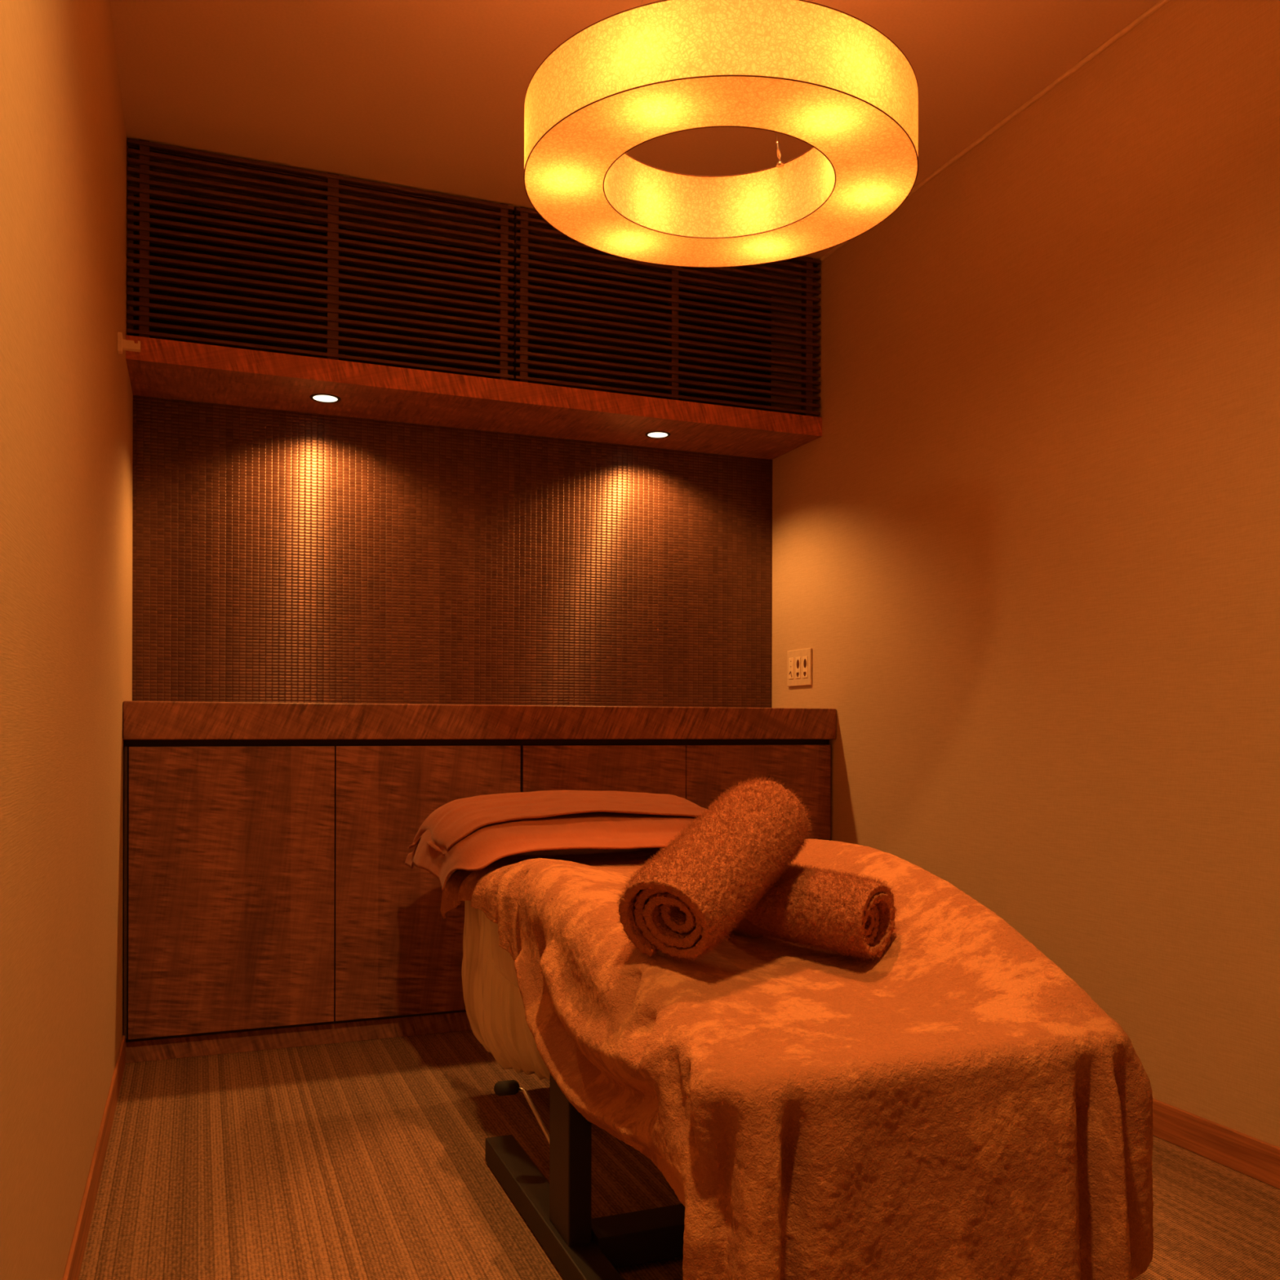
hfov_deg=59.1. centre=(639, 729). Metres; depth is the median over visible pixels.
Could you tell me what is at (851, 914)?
rolled towel
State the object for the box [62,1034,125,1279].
baseboard
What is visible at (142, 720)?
countertop
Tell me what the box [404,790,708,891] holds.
pillow
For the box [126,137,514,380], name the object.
panel
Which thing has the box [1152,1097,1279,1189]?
baseboard
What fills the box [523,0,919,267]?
pendant lamp
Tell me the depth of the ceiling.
2.68 m
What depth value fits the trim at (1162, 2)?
2.73 m
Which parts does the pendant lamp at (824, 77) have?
lamp shade, lamp shade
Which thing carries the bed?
on the floor
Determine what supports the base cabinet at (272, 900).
on the floor
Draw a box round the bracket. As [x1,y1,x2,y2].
[117,332,140,354]
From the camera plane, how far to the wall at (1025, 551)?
2.58 m
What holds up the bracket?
attached to the wall at (66, 395)
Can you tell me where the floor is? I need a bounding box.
[78,1030,1279,1279]
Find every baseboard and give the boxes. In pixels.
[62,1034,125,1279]
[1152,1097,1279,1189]
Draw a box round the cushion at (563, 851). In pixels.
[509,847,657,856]
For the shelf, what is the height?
0.062 m
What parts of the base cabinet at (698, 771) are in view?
door, door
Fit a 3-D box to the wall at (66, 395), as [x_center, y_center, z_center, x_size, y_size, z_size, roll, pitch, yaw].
[-0.751,-0.345,1.296,0.100,2.400,4.361,0,0,-21]
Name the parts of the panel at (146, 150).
rail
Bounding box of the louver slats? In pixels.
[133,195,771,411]
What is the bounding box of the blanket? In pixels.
[440,838,1153,1279]
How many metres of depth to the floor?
2.15 m
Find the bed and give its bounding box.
[461,847,684,1279]
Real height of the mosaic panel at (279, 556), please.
0.891 m
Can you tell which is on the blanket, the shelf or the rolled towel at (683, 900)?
the rolled towel at (683, 900)
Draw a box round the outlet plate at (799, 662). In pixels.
[786,648,812,686]
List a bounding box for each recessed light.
[309,393,341,403]
[644,431,670,438]
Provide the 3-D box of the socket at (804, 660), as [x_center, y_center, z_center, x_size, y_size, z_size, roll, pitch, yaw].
[0.551,-0.223,3.769,0.002,0.031,0.020,0,0,-22]
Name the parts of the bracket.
mounting plate, hook arm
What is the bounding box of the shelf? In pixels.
[125,334,822,459]
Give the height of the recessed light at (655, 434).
0.006 m
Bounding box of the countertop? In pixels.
[123,701,835,739]
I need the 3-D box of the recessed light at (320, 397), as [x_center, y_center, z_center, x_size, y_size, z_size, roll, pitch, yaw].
[-0.913,-0.964,3.276,0.088,0.006,0.088,0,0,-21]
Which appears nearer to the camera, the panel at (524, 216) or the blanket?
the blanket
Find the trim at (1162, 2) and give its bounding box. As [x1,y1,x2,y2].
[820,0,1169,260]
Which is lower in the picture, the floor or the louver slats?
the floor
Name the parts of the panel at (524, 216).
rail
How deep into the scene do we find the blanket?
1.46 m
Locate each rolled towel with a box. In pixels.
[613,773,812,964]
[732,862,899,961]
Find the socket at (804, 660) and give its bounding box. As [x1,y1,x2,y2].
[803,658,806,667]
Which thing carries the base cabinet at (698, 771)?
on the floor
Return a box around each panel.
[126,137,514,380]
[132,395,772,707]
[512,206,821,416]
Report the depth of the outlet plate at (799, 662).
3.80 m
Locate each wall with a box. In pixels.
[0,0,133,1279]
[771,0,1279,1146]
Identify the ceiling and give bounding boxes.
[110,0,1160,297]
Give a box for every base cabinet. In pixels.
[124,739,520,1062]
[520,739,831,840]
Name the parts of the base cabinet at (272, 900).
door, door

